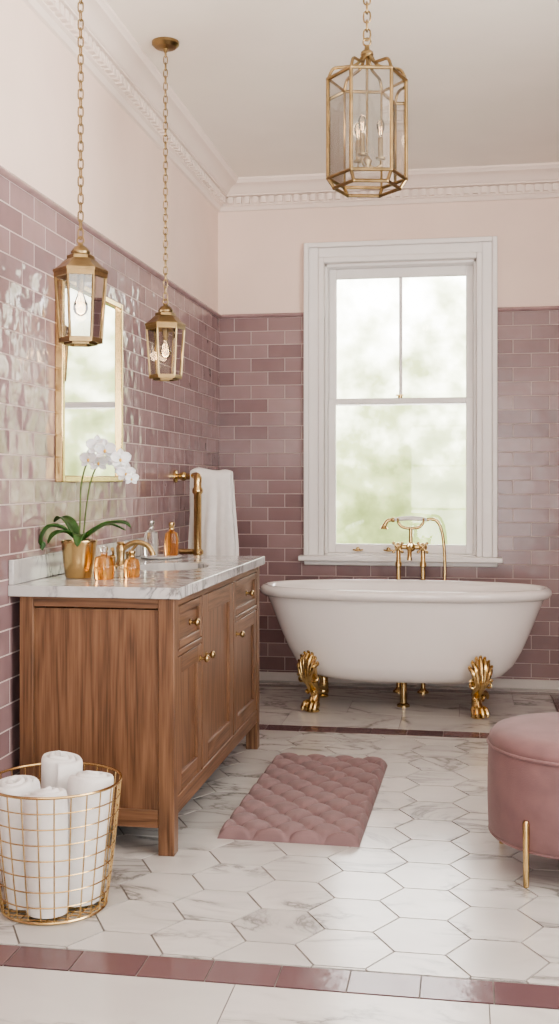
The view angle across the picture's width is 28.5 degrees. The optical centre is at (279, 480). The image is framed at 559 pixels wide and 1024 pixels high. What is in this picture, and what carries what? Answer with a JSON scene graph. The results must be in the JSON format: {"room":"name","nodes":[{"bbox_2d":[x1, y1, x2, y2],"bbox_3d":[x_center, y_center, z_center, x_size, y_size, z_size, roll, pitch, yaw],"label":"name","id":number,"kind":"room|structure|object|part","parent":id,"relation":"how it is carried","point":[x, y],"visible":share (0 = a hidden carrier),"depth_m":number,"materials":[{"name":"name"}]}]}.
{"room":"bathroom","nodes":[
{"label":"bathroom","id":0,"kind":"room"},
{"bbox_2d":[0,0,217,311],"bbox_3d":[-1.189,-0.260,2.839,0.200,3.220,8.800,0,0,10],"label":"wall","id":1,"kind":"structure","parent":0,"point":[123,171],"depth_m":4.63,"materials":[{"name":"pink paint"}]},
{"bbox_2d":[9,537,143,584],"bbox_3d":[-0.782,0.311,4.513,0.018,0.084,1.572,0,0,10],"label":"backsplash","id":2,"kind":"structure","parent":1,"relation":"attached to","point":[21,570],"depth_m":3.98,"materials":[{"name":"white stone"}]},
{"bbox_2d":[0,175,218,777],"bbox_3d":[-1.085,0.113,2.821,0.012,2.275,8.400,0,0,10],"label":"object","id":3,"kind":"structure","parent":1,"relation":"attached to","point":[169,426],"depth_m":4.22,"materials":[{"name":"pink tile"}]},
{"bbox_2d":[55,278,122,481],"bbox_3d":[-0.773,-0.390,4.530,0.032,0.790,0.745,0,0,10],"label":"wall mirror","id":4,"kind":"object","parent":3,"relation":"attached to","point":[88,380],"visible":0.84,"depth_m":4.43,"materials":[{"name":"gold metal"}]},
{"bbox_2d":[173,470,202,554],"bbox_3d":[-0.419,0.596,5.804,0.303,1.309,0.164,0,0,10],"label":"towel rail","id":5,"kind":"object","parent":3,"relation":"attached to","point":[197,490],"visible":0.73,"depth_m":5.75,"materials":[{"name":"gold metal"}]},
{"bbox_2d":[188,468,238,555],"bbox_3d":[-0.350,0.312,5.841,0.259,0.767,0.119,0,0,10],"label":"bath towel","id":6,"kind":"object","parent":5,"relation":"hanging from","point":[219,532],"visible":0.47,"depth_m":5.80,"materials":[{"name":"fabric"}]},
{"bbox_2d":[0,165,221,318],"bbox_3d":[-1.075,-1.039,2.819,0.032,0.028,8.400,0,0,10],"label":"trim","id":7,"kind":"structure","parent":1,"relation":"attached to","point":[4,172],"depth_m":4.57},
{"bbox_2d":[22,0,237,211],"bbox_3d":[-1.009,-1.785,2.808,0.165,0.170,8.400,0,0,10],"label":"trim","id":8,"kind":"structure","parent":1,"relation":"attached to","point":[113,57],"depth_m":4.96,"materials":[{"name":"paint"}]},
{"bbox_2d":[0,680,558,1023],"bbox_3d":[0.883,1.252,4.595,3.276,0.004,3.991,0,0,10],"label":"floor","id":9,"kind":"structure","parent":0,"point":[420,940],"depth_m":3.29,"materials":[{"name":"white tile"}]},
{"bbox_2d":[0,762,122,924],"bbox_3d":[-0.663,1.062,3.241,0.398,0.371,0.398,0,0,10],"label":"basket","id":10,"kind":"object","parent":9,"relation":"on","point":[103,894],"visible":0.73,"depth_m":3.11,"materials":[{"name":"gold metal"}]},
{"bbox_2d":[0,750,113,918],"bbox_3d":[-0.662,1.027,3.232,0.269,0.415,0.298,0,0,41],"label":"rolled towels","id":11,"kind":"object","parent":10,"relation":"in","point":[62,773],"visible":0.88,"depth_m":3.17,"materials":[{"name":"fabric"}]},
{"bbox_2d":[8,555,264,856],"bbox_3d":[-0.490,0.802,4.464,0.610,0.896,1.578,0,0,10],"label":"vanity cabinet","id":12,"kind":"object","parent":9,"relation":"on","point":[159,694],"visible":0.94,"depth_m":3.74,"materials":[{"name":"brown wood"}]},
{"bbox_2d":[8,555,264,598],"bbox_3d":[-0.495,0.373,4.465,0.599,0.038,1.578,0,0,10],"label":"countertop","id":13,"kind":"structure","parent":12,"relation":"on","point":[186,575],"depth_m":3.91,"materials":[{"name":"white stone"}]},
{"bbox_2d":[38,435,138,578],"bbox_3d":[-0.692,0.092,4.013,0.373,0.522,0.214,0,0,10],"label":"potted orchid","id":14,"kind":"object","parent":13,"relation":"on","point":[79,552],"visible":1,"depth_m":3.99,"materials":[{"name":"white plant"}]},
{"bbox_3d":[-0.734,0.285,4.029,0.134,0.137,0.134,0,0,10],"label":"gold pot","id":15,"kind":"part","parent":14,"relation":"part of","materials":[{"name":"gold metal"}]},
{"bbox_2d":[94,546,113,579],"bbox_3d":[-0.632,0.293,3.961,0.073,0.120,0.073,0,0,10],"label":"perfume bottle","id":16,"kind":"object","parent":13,"relation":"on","point":[104,563],"visible":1,"depth_m":3.93,"materials":[{"name":"orange glass"}]},
{"bbox_2d":[124,551,139,577],"bbox_3d":[-0.543,0.304,4.048,0.061,0.098,0.061,0,0,10],"label":"perfume bottle","id":17,"kind":"object","parent":13,"relation":"on","point":[131,564],"visible":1,"depth_m":4.03,"materials":[{"name":"orange glass"}]},
{"bbox_2d":[109,540,155,567],"bbox_3d":[-0.604,0.299,4.585,0.181,0.109,0.338,0,0,10],"label":"faucet","id":18,"kind":"object","parent":13,"relation":"on","point":[121,547],"visible":0.71,"depth_m":4.58,"materials":[{"name":"gold metal"}]},
{"bbox_2d":[140,554,181,558],"bbox_3d":[-0.544,0.348,5.062,0.190,0.010,0.247,0,0,10],"label":"tray","id":19,"kind":"object","parent":13,"relation":"on","point":[160,556],"visible":0.9,"depth_m":5.00,"materials":[{"name":"ceramic"}]},
{"bbox_2d":[144,520,157,555],"bbox_3d":[-0.588,0.261,5.039,0.067,0.165,0.067,0,0,10],"label":"perfume bottle","id":20,"kind":"object","parent":19,"relation":"on","point":[151,536],"visible":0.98,"depth_m":5.01,"materials":[{"name":"clear glass"}]},
{"bbox_2d":[164,522,178,555],"bbox_3d":[-0.499,0.266,5.085,0.067,0.155,0.047,0,0,10],"label":"perfume bottle","id":21,"kind":"object","parent":19,"relation":"on","point":[171,541],"visible":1,"depth_m":5.07,"materials":[{"name":"orange glass"}]},
{"bbox_3d":[-0.335,0.498,3.890,0.014,0.090,0.289,0,0,10],"label":"drawer panel","id":22,"kind":"part","parent":12,"relation":"part of","materials":[{"name":"brown wood"}]},
{"bbox_3d":[-0.335,0.830,3.890,0.014,0.347,0.229,0,0,10],"label":"cabinet door panel","id":23,"kind":"part","parent":12,"relation":"part of","materials":[{"name":"brown wood"}]},
{"bbox_3d":[-0.256,0.744,4.354,0.014,0.496,0.383,0,0,10],"label":"cabinet door panel","id":24,"kind":"part","parent":12,"relation":"part of","materials":[{"name":"brown wood"}]},
{"bbox_3d":[-0.166,0.498,4.884,0.014,0.090,0.422,0,0,10],"label":"drawer panel","id":25,"kind":"part","parent":12,"relation":"part of","materials":[{"name":"brown wood"}]},
{"bbox_3d":[-0.166,0.830,4.884,0.014,0.347,0.362,0,0,10],"label":"cabinet door panel","id":26,"kind":"part","parent":12,"relation":"part of","materials":[{"name":"brown wood"}]},
{"bbox_2d":[217,752,387,846],"bbox_3d":[0.128,1.229,4.340,0.500,0.042,1.100,0,0,11],"label":"bath mat","id":27,"kind":"object","parent":9,"relation":"on","point":[317,799],"visible":1,"depth_m":4.16,"materials":[{"name":"fabric"}]},
{"bbox_2d":[260,579,551,718],"bbox_3d":[0.687,0.914,6.101,1.617,0.672,0.759,0,0,10],"label":"clawfoot bathtub","id":28,"kind":"object","parent":9,"relation":"on","point":[403,632],"visible":1,"depth_m":5.84,"materials":[{"name":"white ceramic"}]},
{"bbox_2d":[380,516,446,693],"bbox_3d":[0.778,0.728,6.440,0.392,1.044,0.200,0,0,10],"label":"faucet","id":29,"kind":"object","parent":9,"relation":"on","point":[410,546],"visible":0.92,"depth_m":6.49,"materials":[{"name":"gold metal"}]},
{"bbox_2d":[486,712,558,887],"bbox_3d":[0.981,1.022,3.587,0.603,0.455,0.603,0,0,10],"label":"ottoman","id":30,"kind":"object","parent":9,"relation":"on","point":[523,766],"visible":1,"depth_m":3.41,"materials":[{"name":"pink fabric"}]},
{"bbox_2d":[106,0,558,176],"bbox_3d":[0.536,-1.945,2.546,3.700,0.150,8.800,0,0,10],"label":"ceiling","id":31,"kind":"structure","parent":0,"point":[482,76],"depth_m":5.04,"materials":[{"name":"paint"}]},
{"bbox_2d":[53,0,108,346],"bbox_3d":[-0.635,-1.152,3.516,0.165,1.436,0.173,0,0,10],"label":"pendant lantern","id":32,"kind":"object","parent":31,"relation":"hanging from","point":[80,266],"visible":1,"depth_m":3.50,"materials":[{"name":"gold metal"}]},
{"bbox_3d":[-0.635,-0.566,3.516,0.048,0.079,0.048,0,0,10],"label":"bulb","id":33,"kind":"part","parent":32,"relation":"part of","materials":[{"name":"clear glass"}]},
{"bbox_2d":[145,37,185,380],"bbox_3d":[-0.486,-1.149,4.687,0.165,1.441,0.173,0,0,10],"label":"pendant lantern","id":34,"kind":"object","parent":31,"relation":"hanging from","point":[165,321],"visible":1,"depth_m":4.68,"materials":[{"name":"gold metal"}]},
{"bbox_3d":[-0.486,-0.560,4.687,0.048,0.079,0.048,0,0,10],"label":"bulb","id":35,"kind":"part","parent":34,"relation":"part of","materials":[{"name":"clear glass"}]},
{"bbox_2d":[326,0,407,197],"bbox_3d":[0.318,-1.464,4.003,0.295,0.813,0.287,0,0,10],"label":"lantern","id":36,"kind":"object","parent":31,"relation":"hanging from","point":[393,128],"visible":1,"depth_m":4.01,"materials":[{"name":"gold metal"}]},
{"bbox_3d":[0.289,-1.284,4.044,0.030,0.067,0.030,0,0,10],"label":"candle bulb","id":37,"kind":"part","parent":36,"relation":"part of","materials":[{"name":"clear glass"}]},
{"bbox_3d":[0.298,-1.284,3.958,0.030,0.067,0.030,0,0,10],"label":"candle bulb","id":38,"kind":"part","parent":36,"relation":"part of","materials":[{"name":"clear glass"}]},
{"bbox_3d":[0.368,-1.284,4.008,0.030,0.067,0.030,0,0,10],"label":"candle bulb","id":39,"kind":"part","parent":36,"relation":"part of","materials":[{"name":"clear glass"}]},
{"bbox_2d":[218,198,558,314],"bbox_3d":[1.255,-0.260,6.786,3.300,3.220,0.200,0,0,10],"label":"wall","id":40,"kind":"structure","parent":0,"point":[261,253],"depth_m":6.80,"materials":[{"name":"pink paint"}]},
{"bbox_2d":[219,310,558,679],"bbox_3d":[1.243,0.113,6.680,3.288,2.275,0.012,0,0,10],"label":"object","id":41,"kind":"structure","parent":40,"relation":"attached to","point":[261,360],"depth_m":6.86,"materials":[{"name":"pink tile"}]},
{"bbox_2d":[219,162,558,211],"bbox_3d":[1.224,-1.785,6.606,3.300,0.170,0.165,0,0,10],"label":"trim","id":42,"kind":"structure","parent":40,"relation":"attached to","point":[533,180],"depth_m":6.69,"materials":[{"name":"paint"}]},
{"bbox_2d":[222,306,558,318],"bbox_3d":[1.250,-1.039,6.669,3.270,0.028,0.032,0,0,10],"label":"trim","id":43,"kind":"structure","parent":40,"relation":"attached to","point":[534,308],"depth_m":6.85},
{"bbox_2d":[298,555,502,566],"bbox_3d":[0.736,0.490,6.748,1.238,0.060,0.147,0,0,10],"label":"sill","id":44,"kind":"structure","parent":40,"relation":"attached to","point":[364,560],"depth_m":6.70,"materials":[{"name":"white paint"}]},
{"bbox_2d":[304,236,496,556],"bbox_3d":[0.735,-0.507,6.742,1.178,1.934,0.063,0,0,10],"label":"window frame","id":45,"kind":"structure","parent":40,"relation":"attached to","point":[483,249],"depth_m":6.72,"materials":[{"name":"white paint"}]},
{"bbox_2d":[325,259,475,556],"bbox_3d":[0.757,-0.440,6.870,0.930,1.820,0.200,0,0,10],"label":"window","id":46,"kind":"structure","parent":40,"relation":"in","point":[435,271],"depth_m":6.84,"materials":[{"name":"white paint"}]},
{"bbox_3d":[0.612,-0.050,6.832,0.312,0.973,0.052,0,0,10],"label":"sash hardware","id":47,"kind":"part","parent":46,"relation":"part of","materials":[{"name":"clear glass"}]},
{"bbox_3d":[0.751,-0.034,6.836,0.894,0.963,0.040,0,0,10],"label":"lower sash","id":48,"kind":"part","parent":46,"relation":"part of","materials":[{"name":"clear glass"}]},
{"bbox_2d":[259,671,558,689],"bbox_3d":[1.235,1.222,6.668,3.276,0.055,0.014,0,0,10],"label":"baseboard","id":49,"kind":"structure","parent":40,"relation":"attached to","point":[265,676],"depth_m":6.69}
]}

